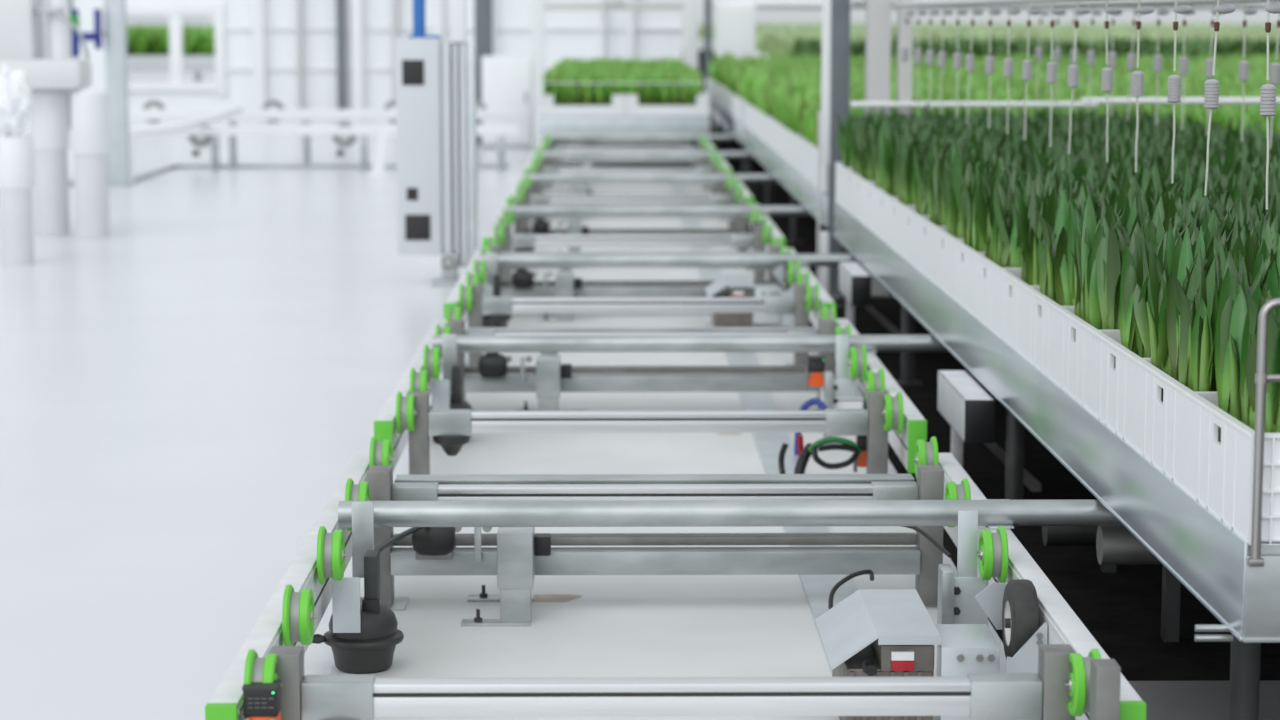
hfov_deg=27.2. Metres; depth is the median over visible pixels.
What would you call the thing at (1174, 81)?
hose
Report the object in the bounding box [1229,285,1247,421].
plant
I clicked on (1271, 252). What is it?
plant
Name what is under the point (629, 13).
trim
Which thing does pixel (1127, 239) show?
plant
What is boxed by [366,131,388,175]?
slanted leg
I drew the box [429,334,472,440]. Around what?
lift bellows
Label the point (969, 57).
hose
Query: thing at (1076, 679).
track section
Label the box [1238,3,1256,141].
hose
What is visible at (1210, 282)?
plant
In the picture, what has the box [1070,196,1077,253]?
plant
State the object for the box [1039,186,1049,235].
plant
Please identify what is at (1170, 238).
plant
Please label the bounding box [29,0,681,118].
wall
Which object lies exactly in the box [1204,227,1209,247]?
plant
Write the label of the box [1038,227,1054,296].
plant
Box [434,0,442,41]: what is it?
trim
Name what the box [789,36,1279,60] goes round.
tulip bed
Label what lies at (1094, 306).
plant
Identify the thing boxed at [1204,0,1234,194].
hose
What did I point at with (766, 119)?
crate
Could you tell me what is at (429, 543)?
motor
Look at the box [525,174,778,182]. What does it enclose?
pipe
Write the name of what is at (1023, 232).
plant
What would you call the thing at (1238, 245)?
plant
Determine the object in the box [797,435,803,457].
cable
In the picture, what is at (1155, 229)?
plant
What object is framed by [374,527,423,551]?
cable
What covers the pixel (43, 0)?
trim
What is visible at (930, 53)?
hose
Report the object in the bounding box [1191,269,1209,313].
plant
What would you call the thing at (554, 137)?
pipe
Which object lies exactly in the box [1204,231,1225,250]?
plant
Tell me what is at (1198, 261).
plant
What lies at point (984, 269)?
crate
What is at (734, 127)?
tray
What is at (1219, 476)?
crate
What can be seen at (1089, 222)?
plant
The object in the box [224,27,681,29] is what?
trim
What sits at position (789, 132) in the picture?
crate
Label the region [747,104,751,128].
crate
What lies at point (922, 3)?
pipe
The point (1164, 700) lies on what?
floor
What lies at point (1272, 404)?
plant
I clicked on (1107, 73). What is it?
hose
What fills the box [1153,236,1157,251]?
plant
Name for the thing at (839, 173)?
crate
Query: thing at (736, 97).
crate
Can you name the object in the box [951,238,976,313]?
crate
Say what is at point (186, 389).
floor
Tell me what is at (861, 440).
sensor
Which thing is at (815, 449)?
cable
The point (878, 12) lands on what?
post
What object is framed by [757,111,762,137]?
crate
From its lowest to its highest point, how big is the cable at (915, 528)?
0.051 m
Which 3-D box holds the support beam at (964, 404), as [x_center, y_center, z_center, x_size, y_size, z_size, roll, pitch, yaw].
[0.961,0.217,7.103,0.261,0.306,0.586,0,7,-1]
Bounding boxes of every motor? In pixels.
[312,502,403,673]
[412,527,455,559]
[479,352,507,380]
[512,268,533,290]
[532,218,549,234]
[705,261,795,326]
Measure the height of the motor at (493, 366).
0.096 m
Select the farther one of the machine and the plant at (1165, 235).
the machine
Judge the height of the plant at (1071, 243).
0.339 m
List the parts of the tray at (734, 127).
leg, leg, panel, leg, panel, leg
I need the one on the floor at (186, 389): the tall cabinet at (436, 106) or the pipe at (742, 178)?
the tall cabinet at (436, 106)
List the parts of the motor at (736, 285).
motor, guard plate, guard plate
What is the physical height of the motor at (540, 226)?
0.096 m
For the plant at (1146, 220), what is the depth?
5.71 m
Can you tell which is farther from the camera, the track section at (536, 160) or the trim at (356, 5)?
the trim at (356, 5)
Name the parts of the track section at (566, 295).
rail, post, post, foot plate, foot plate, leg, post, post, rail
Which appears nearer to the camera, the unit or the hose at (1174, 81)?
the unit
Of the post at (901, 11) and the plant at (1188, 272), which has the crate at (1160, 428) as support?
the plant at (1188, 272)
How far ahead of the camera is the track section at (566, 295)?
9.74 m
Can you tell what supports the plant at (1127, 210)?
on the crate at (1073, 335)
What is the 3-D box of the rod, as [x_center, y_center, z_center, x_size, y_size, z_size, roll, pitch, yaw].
[0.809,-0.693,11.979,0.060,0.860,0.060,0,7,-1]
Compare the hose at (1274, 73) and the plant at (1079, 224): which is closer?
the plant at (1079, 224)
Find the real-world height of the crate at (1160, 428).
0.176 m
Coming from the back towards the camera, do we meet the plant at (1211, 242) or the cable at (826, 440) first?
the cable at (826, 440)
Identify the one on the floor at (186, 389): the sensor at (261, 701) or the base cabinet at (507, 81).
the base cabinet at (507, 81)
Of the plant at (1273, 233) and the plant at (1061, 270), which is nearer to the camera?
the plant at (1273, 233)
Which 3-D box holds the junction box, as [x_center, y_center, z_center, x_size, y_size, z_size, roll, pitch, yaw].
[0.614,0.165,8.095,0.112,0.150,0.330,0,7,-1]
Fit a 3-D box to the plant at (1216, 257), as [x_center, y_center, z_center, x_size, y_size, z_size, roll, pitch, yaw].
[1.040,-0.040,4.843,0.036,0.309,0.090,5,9,35]
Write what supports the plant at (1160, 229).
on the crate at (1113, 364)
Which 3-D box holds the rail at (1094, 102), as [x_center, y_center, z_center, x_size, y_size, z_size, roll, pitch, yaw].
[2.220,-0.742,12.136,2.525,0.916,0.047,0,7,-1]
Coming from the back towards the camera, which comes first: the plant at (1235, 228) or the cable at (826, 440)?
the cable at (826, 440)
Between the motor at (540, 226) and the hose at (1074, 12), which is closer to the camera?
the hose at (1074, 12)
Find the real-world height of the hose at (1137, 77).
0.417 m
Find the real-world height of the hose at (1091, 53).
0.417 m
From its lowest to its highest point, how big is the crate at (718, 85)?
0.176 m
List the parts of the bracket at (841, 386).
plate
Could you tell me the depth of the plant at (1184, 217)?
5.67 m
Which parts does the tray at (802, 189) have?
leg, leg, leg, panel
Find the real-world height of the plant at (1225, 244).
0.322 m
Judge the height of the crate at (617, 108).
0.176 m
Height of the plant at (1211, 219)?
0.349 m
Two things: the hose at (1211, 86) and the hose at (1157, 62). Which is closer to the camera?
the hose at (1211, 86)
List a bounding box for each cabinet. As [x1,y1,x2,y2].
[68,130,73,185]
[395,0,477,285]
[482,56,532,148]
[714,4,755,132]
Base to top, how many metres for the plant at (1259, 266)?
0.325 m
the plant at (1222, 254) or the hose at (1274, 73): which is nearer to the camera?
the plant at (1222, 254)
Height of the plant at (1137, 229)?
0.332 m
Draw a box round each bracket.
[823,335,855,444]
[937,510,988,676]
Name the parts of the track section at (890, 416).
rail, post, post, foot plate, leg, leg, post, post, rail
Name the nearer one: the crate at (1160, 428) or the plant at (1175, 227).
the crate at (1160, 428)
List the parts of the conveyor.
leg, leg, leg, floor rail, rail, rail, leg, guide rail, leg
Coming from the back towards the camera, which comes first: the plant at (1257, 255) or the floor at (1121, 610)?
the floor at (1121, 610)
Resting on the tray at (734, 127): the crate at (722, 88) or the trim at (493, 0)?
the crate at (722, 88)
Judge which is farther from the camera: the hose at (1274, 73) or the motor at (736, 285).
the motor at (736, 285)
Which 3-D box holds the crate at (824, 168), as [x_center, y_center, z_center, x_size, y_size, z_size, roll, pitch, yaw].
[1.215,-0.902,12.652,0.706,0.176,0.456,0,7,-1]
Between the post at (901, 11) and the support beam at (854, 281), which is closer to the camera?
the support beam at (854, 281)
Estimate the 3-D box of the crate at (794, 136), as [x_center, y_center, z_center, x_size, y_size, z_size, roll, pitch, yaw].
[1.197,-1.137,14.464,0.706,0.176,0.456,0,7,-1]
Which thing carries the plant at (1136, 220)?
on the crate at (1113, 364)
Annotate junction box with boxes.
[820,386,864,443]
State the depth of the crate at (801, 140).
14.04 m
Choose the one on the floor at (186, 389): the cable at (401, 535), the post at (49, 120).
the post at (49, 120)
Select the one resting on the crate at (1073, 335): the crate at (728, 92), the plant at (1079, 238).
the plant at (1079, 238)
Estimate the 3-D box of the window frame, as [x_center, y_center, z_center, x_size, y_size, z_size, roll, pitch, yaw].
[-5.911,-3.905,33.283,1.390,1.160,0.070,0,7,-1]
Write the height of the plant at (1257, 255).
0.319 m
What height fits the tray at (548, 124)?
0.157 m
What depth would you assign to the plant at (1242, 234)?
5.34 m
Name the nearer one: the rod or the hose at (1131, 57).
the hose at (1131, 57)
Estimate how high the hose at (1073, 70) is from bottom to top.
0.417 m
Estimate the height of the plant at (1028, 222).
0.330 m
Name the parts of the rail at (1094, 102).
rail, rail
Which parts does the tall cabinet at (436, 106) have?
black plate, black plate, black plate, profile post, post, post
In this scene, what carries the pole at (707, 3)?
on the floor at (1121, 610)
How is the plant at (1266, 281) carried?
on the crate at (1219, 476)
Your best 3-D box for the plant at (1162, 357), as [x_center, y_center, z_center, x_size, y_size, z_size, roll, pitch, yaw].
[0.993,-0.050,4.928,0.068,0.308,0.054,-3,8,-19]
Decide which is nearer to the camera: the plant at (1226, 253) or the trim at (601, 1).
the plant at (1226, 253)
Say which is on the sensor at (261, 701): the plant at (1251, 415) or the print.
the print
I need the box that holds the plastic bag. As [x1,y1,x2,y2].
[0,63,32,135]
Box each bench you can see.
[127,53,214,82]
[682,35,782,58]
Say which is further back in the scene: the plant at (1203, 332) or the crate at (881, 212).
the crate at (881, 212)
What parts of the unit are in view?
motor, guard plate, guard plate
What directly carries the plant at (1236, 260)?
on the crate at (1160, 428)
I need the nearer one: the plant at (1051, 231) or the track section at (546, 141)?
the plant at (1051, 231)
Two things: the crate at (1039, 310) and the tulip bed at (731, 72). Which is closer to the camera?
the crate at (1039, 310)
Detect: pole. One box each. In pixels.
[408,0,440,37]
[704,0,711,91]
[820,0,850,298]
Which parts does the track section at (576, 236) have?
rail, post, post, leg, post, post, rail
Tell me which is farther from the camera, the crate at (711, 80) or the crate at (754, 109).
the crate at (711, 80)
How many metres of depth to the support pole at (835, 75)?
12.06 m
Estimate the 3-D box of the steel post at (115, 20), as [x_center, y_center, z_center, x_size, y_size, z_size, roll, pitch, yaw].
[-3.998,-2.832,20.165,0.220,3.000,0.180,0,7,-1]
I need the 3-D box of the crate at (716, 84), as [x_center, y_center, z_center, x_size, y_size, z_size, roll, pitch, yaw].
[1.089,-2.558,25.444,0.706,0.176,0.456,0,7,-1]
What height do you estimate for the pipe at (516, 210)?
0.054 m
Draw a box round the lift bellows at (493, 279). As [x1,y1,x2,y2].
[482,253,512,326]
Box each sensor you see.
[239,680,280,719]
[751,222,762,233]
[805,355,825,390]
[853,435,866,471]
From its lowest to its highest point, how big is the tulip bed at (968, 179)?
0.370 m
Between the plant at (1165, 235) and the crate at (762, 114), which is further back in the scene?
the crate at (762, 114)
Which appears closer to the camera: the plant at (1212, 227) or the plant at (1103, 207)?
the plant at (1212, 227)
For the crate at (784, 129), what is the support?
on the tray at (802, 189)
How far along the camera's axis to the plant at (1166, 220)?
5.28 m
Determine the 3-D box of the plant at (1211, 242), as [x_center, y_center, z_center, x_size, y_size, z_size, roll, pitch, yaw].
[1.040,-0.069,4.967,0.033,0.336,0.080,-2,8,-17]
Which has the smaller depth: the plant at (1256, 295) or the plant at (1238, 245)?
the plant at (1256, 295)
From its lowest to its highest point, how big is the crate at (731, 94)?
0.176 m
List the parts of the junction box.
lid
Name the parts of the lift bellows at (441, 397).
plate, hanger plate, cylinder arm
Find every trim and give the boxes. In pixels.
[43,0,45,57]
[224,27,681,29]
[225,66,552,69]
[252,0,265,108]
[296,0,302,108]
[336,0,344,108]
[351,0,363,108]
[392,0,397,99]
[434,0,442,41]
[493,0,494,55]
[600,0,603,58]
[626,0,633,59]
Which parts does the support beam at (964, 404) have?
post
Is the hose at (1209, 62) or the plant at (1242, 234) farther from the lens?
the hose at (1209, 62)
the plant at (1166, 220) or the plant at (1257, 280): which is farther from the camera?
the plant at (1166, 220)
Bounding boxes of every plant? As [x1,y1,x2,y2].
[1013,204,1029,265]
[1025,182,1035,284]
[1028,179,1042,284]
[1029,175,1042,238]
[1034,207,1056,302]
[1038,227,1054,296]
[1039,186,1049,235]
[1042,185,1069,208]
[1042,187,1056,241]
[1045,185,1062,236]
[1054,190,1079,305]
[1056,189,1079,246]
[1068,197,1082,305]
[1069,183,1085,209]
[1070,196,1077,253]
[1070,206,1100,317]
[1073,191,1084,217]
[1075,207,1083,319]
[1077,229,1089,295]
[1081,193,1121,323]
[1081,205,1109,222]
[1087,219,1101,297]
[1089,223,1105,329]
[1096,217,1129,329]
[1100,193,1105,223]
[1104,196,1124,222]
[1106,221,1121,329]
[1107,196,1136,236]
[1109,199,1130,238]
[1109,201,1118,228]
[1115,211,1120,229]
[1115,219,1154,250]
[1118,231,1122,253]
[1119,230,1142,353]
[1121,225,1144,247]
[1129,222,1142,355]
[1130,216,1139,239]
[1133,234,1162,357]
[1135,231,1166,354]
[1136,226,1148,357]
[1140,212,1148,232]
[1143,216,1149,251]
[1144,211,1156,235]
[1146,234,1182,286]
[1146,235,1166,392]
[1147,233,1179,281]
[1149,207,1168,243]
[1152,195,1172,227]
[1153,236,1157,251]
[1156,254,1197,401]
[1157,211,1203,270]
[1166,226,1196,379]
[1167,222,1174,275]
[1169,248,1212,381]
[1173,222,1180,237]
[1173,277,1192,390]
[1175,222,1190,245]
[1179,264,1196,342]
[1180,208,1186,230]
[1186,267,1190,286]
[1190,225,1198,247]
[1191,240,1196,257]
[1191,249,1217,391]
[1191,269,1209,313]
[1192,257,1221,390]
[1194,226,1207,270]
[1198,247,1217,383]
[1202,216,1220,249]
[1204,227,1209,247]
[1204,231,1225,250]
[1204,237,1212,261]
[1206,216,1214,252]
[1208,209,1216,244]
[1214,230,1232,262]
[1215,251,1241,414]
[1215,252,1219,384]
[1218,234,1269,279]
[1219,237,1226,269]
[1219,259,1266,307]
[1225,246,1227,260]
[1228,218,1245,247]
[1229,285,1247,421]
[1230,212,1237,253]
[1231,235,1245,259]
[1235,256,1238,268]
[1238,258,1247,281]
[1239,250,1249,298]
[1241,239,1269,260]
[1241,269,1269,423]
[1242,219,1271,287]
[1244,261,1278,426]
[1245,232,1255,258]
[1245,290,1276,411]
[1248,283,1279,430]
[1249,250,1259,285]
[1254,259,1261,279]
[1259,251,1276,292]
[1261,295,1279,432]
[1265,271,1278,312]
[1270,222,1276,254]
[1270,248,1279,284]
[1277,236,1279,277]
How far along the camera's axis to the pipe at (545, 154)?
19.41 m
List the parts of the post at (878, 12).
plate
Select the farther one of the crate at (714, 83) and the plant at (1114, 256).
the crate at (714, 83)
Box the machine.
[0,0,91,89]
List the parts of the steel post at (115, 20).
plate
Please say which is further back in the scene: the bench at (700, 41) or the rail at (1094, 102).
the bench at (700, 41)
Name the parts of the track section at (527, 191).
rail, post, post, leg, post, post, rail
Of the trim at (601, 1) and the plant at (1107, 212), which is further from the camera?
the trim at (601, 1)
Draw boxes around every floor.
[0,72,1006,719]
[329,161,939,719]
[533,185,853,673]
[682,49,1279,680]
[1128,680,1279,719]
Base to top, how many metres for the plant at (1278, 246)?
0.351 m
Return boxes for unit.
[815,579,1046,719]
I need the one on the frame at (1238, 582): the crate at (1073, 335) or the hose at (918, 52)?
the crate at (1073, 335)
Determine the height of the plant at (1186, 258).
0.357 m
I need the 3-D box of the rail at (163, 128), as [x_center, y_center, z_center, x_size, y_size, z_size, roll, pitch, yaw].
[-3.742,-1.848,22.169,0.314,0.534,1.264,7,10,41]
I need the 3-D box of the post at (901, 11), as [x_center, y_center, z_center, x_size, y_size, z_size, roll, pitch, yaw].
[1.212,-1.885,12.070,0.102,3.200,0.140,0,7,-1]
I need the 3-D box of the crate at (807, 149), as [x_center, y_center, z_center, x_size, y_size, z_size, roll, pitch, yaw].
[1.206,-1.020,13.558,0.706,0.176,0.456,0,7,-1]
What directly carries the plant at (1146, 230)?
on the crate at (1113, 364)
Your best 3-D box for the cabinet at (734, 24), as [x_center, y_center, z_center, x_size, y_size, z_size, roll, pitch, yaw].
[1.055,-3.256,29.599,0.450,1.420,0.380,0,7,-1]
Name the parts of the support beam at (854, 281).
post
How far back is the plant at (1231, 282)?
4.44 m
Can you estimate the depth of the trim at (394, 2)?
33.18 m
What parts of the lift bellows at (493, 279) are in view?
plate, hanger plate, cylinder arm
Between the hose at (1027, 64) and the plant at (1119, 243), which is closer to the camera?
the plant at (1119, 243)
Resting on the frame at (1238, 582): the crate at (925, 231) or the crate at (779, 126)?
the crate at (925, 231)
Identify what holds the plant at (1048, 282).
on the crate at (1039, 310)
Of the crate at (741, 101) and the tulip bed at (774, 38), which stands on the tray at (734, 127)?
the crate at (741, 101)
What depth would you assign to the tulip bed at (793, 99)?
14.99 m
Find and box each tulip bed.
[127,23,214,55]
[542,56,702,104]
[698,22,1279,57]
[709,51,1279,99]
[746,65,1279,147]
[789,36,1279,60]
[835,103,1279,283]
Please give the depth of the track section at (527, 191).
15.34 m
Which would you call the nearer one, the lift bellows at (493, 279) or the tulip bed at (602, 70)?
the lift bellows at (493, 279)
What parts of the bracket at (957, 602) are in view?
plate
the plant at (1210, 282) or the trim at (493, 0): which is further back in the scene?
the trim at (493, 0)
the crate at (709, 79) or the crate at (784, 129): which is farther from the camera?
the crate at (709, 79)
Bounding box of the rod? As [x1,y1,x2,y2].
[817,111,820,282]
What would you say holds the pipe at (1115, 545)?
on the floor at (1121, 610)
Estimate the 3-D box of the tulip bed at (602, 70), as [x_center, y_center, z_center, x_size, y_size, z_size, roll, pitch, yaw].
[-0.176,-2.784,26.038,1.393,0.320,7.744,0,7,-1]
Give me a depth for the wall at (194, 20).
93.92 m
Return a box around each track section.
[205,437,1145,719]
[374,305,926,474]
[444,236,835,366]
[482,194,785,280]
[507,165,753,228]
[523,145,731,193]
[536,135,715,167]
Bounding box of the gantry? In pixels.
[530,0,697,128]
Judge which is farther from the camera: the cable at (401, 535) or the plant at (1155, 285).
the cable at (401, 535)
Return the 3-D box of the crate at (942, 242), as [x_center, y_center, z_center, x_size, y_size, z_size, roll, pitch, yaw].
[1.261,-0.297,7.977,0.706,0.176,0.456,0,7,-1]
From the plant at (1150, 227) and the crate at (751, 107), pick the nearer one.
the plant at (1150, 227)
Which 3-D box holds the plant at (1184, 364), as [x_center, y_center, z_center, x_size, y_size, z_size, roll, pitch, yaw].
[0.973,-0.007,4.686,0.050,0.284,0.063,4,8,29]
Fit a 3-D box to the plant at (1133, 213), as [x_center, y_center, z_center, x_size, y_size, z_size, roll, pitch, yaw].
[1.029,-0.175,5.706,0.073,0.357,0.048,1,7,7]
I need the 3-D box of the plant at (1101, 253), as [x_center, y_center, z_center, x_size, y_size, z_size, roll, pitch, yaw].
[1.004,-0.141,5.585,0.080,0.319,0.070,-1,7,-5]
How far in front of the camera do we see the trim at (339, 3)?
33.20 m
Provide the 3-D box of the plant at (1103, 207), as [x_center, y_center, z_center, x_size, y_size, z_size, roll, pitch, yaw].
[1.022,-0.193,5.872,0.034,0.350,0.083,3,8,24]
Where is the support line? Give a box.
[541,81,708,98]
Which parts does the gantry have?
post, post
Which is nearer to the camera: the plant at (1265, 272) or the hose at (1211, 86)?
the plant at (1265, 272)
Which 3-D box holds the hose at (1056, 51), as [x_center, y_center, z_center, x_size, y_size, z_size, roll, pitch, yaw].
[1.799,-1.304,11.370,0.052,0.417,0.031,0,7,-4]
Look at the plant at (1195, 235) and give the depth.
5.24 m
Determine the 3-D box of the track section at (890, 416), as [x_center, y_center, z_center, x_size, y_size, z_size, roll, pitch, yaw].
[0.016,0.100,7.973,1.422,0.316,2.332,0,7,-1]
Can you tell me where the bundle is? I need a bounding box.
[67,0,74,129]
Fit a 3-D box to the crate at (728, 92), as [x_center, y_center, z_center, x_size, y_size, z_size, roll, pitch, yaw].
[1.116,-2.206,22.725,0.706,0.176,0.456,0,7,-1]
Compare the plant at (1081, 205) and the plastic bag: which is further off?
the plastic bag
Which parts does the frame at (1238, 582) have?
leg, leg, leg, leg, panel, handle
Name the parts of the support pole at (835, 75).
plate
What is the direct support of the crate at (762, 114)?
on the tray at (802, 189)
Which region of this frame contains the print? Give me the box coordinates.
[247,698,272,707]
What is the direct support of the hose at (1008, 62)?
hanging from the pipe at (922, 3)
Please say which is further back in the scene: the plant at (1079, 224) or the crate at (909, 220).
the crate at (909, 220)
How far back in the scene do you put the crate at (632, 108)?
22.23 m
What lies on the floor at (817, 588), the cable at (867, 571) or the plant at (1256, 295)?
the cable at (867, 571)
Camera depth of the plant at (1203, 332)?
4.59 m
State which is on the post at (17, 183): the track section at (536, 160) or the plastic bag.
the plastic bag
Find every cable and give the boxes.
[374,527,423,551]
[778,443,787,473]
[794,398,827,454]
[794,443,811,473]
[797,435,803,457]
[808,437,861,454]
[812,444,858,468]
[828,569,873,609]
[901,526,951,557]
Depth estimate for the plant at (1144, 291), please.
5.11 m
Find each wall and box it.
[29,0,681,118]
[126,15,209,26]
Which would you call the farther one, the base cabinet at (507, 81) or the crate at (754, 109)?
the base cabinet at (507, 81)
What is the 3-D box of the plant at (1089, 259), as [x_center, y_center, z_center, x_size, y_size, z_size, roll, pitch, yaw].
[0.971,-0.144,5.650,0.070,0.310,0.046,-4,8,-29]
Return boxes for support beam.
[839,262,900,334]
[937,370,1040,491]
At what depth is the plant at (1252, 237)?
5.06 m
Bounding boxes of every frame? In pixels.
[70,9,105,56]
[126,3,225,95]
[833,201,1279,719]
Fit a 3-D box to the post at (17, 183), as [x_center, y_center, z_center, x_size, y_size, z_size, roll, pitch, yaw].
[-3.255,-0.837,13.826,0.192,0.670,0.192,0,7,-1]
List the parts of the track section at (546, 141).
rail, post, post, leg, post, post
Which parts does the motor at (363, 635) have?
plate, hanger plate, plate, cylinder arm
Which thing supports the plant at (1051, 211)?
on the crate at (1039, 310)
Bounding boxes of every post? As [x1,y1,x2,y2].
[0,135,34,264]
[30,90,69,235]
[70,89,109,237]
[104,0,135,185]
[474,0,492,145]
[863,0,891,296]
[892,0,912,296]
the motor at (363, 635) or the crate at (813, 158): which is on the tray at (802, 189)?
the crate at (813, 158)
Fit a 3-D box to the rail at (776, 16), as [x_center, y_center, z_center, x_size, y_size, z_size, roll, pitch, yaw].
[19.217,-15.350,105.192,39.500,6.000,0.200,0,7,-1]
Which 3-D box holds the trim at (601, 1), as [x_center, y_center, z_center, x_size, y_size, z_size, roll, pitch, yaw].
[-0.476,-5.016,33.147,0.050,4.000,0.160,0,7,-1]
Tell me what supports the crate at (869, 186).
on the frame at (1238, 582)
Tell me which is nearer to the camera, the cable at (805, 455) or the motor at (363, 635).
the motor at (363, 635)
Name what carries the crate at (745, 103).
on the tray at (802, 189)
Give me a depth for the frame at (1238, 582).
5.09 m
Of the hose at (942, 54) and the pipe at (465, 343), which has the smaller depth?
the pipe at (465, 343)
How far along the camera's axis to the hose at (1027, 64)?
8.12 m
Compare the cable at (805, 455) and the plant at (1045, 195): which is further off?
the cable at (805, 455)
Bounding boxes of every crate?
[541,93,624,115]
[625,93,708,115]
[706,77,709,92]
[709,79,713,96]
[711,80,715,97]
[714,83,716,100]
[716,84,718,102]
[718,85,721,104]
[720,86,725,105]
[722,88,725,107]
[724,89,728,109]
[726,90,728,110]
[728,92,730,112]
[730,93,734,114]
[733,95,736,116]
[735,96,741,119]
[738,98,746,121]
[744,102,747,126]
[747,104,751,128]
[750,106,756,131]
[753,108,758,134]
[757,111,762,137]
[760,113,771,140]
[764,115,772,143]
[768,118,774,147]
[772,121,779,151]
[777,124,783,155]
[782,127,787,159]
[787,130,793,163]
[792,134,800,168]
[798,137,806,173]
[804,141,812,178]
[810,146,817,184]
[817,150,827,192]
[835,162,846,207]
[844,168,855,214]
[853,174,866,223]
[864,181,877,232]
[875,188,889,242]
[887,196,903,254]
[901,205,919,266]
[916,215,936,280]
[933,226,963,295]
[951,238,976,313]
[972,252,1020,333]
[996,268,1039,355]
[1023,286,1060,381]
[1054,306,1097,412]
[1091,330,1150,446]
[1133,358,1216,490]
[1185,392,1279,544]
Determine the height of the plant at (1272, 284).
0.352 m
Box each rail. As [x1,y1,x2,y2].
[129,105,243,173]
[682,0,1278,48]
[850,98,1279,106]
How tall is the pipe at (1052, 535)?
0.140 m
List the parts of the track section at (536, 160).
rail, post, post, leg, post, post, rail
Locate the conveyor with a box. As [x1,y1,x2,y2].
[132,100,522,180]
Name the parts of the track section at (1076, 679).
post, rail, post, plate, foot plate, foot plate, leg, post, plate, rail, post, stub post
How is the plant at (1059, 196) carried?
on the crate at (1039, 310)
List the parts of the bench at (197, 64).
leg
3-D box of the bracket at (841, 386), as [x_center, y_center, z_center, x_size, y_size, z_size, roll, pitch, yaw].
[0.599,0.093,7.929,0.094,0.335,0.070,0,7,-1]
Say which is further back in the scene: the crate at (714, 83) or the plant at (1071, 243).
the crate at (714, 83)
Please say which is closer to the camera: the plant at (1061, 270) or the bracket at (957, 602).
the bracket at (957, 602)
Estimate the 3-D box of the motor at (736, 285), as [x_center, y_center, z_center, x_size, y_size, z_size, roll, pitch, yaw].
[0.461,-0.277,10.977,0.373,0.283,0.427,0,7,-1]
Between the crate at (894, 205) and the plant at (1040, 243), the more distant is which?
the crate at (894, 205)
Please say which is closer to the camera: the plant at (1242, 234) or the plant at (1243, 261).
the plant at (1243, 261)
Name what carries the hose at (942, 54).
hanging from the pipe at (922, 3)
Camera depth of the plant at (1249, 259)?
4.90 m
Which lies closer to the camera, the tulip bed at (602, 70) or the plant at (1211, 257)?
the plant at (1211, 257)
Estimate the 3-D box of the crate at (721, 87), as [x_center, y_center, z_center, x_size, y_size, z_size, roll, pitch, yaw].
[1.098,-2.441,24.538,0.706,0.176,0.456,0,7,-1]
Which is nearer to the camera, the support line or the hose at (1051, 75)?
the hose at (1051, 75)
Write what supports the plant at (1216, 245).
on the crate at (1113, 364)
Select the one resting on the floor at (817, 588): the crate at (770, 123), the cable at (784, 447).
the cable at (784, 447)
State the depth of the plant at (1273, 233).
5.24 m
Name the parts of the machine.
arm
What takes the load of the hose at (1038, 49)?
hanging from the pipe at (1110, 2)
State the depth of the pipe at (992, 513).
5.38 m
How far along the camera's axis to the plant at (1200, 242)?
4.92 m
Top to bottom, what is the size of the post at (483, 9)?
3.200 m
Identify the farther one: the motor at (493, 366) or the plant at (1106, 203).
the motor at (493, 366)
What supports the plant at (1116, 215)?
in the crate at (1073, 335)
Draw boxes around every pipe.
[338,499,1123,528]
[433,335,948,352]
[479,254,863,266]
[507,206,812,215]
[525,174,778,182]
[538,151,754,158]
[547,134,737,140]
[712,0,1264,8]
[852,0,1279,6]
[892,0,1108,7]
[1030,0,1279,7]
[1042,526,1115,572]
[1096,526,1180,641]
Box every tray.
[540,115,709,133]
[709,96,746,173]
[743,125,827,243]
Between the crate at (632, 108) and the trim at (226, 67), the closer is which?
the crate at (632, 108)
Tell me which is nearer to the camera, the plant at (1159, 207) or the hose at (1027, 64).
the plant at (1159, 207)
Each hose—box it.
[901,7,915,103]
[914,7,926,106]
[926,6,939,110]
[938,6,952,114]
[953,6,967,118]
[966,5,983,123]
[985,4,1000,128]
[1003,4,1019,133]
[1022,3,1040,139]
[1035,7,1049,101]
[1046,2,1064,146]
[1053,12,1065,104]
[1067,1,1090,153]
[1070,7,1080,107]
[1087,6,1101,111]
[1101,1,1120,161]
[1108,11,1122,115]
[1127,5,1142,119]
[1131,0,1153,171]
[1153,5,1168,124]
[1167,0,1191,182]
[1179,4,1195,129]
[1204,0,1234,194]
[1205,4,1221,134]
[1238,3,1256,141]
[1259,0,1279,209]
[1269,13,1279,148]
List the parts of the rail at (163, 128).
leg, arm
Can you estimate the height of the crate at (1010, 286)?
0.176 m
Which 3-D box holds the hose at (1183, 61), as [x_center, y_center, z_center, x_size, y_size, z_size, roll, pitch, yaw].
[1.824,-0.976,8.841,0.052,0.417,0.031,0,7,-4]
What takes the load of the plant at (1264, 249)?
on the crate at (1160, 428)
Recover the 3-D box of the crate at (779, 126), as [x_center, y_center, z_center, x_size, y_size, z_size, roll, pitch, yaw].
[1.184,-1.313,15.824,0.706,0.176,0.456,0,7,-1]

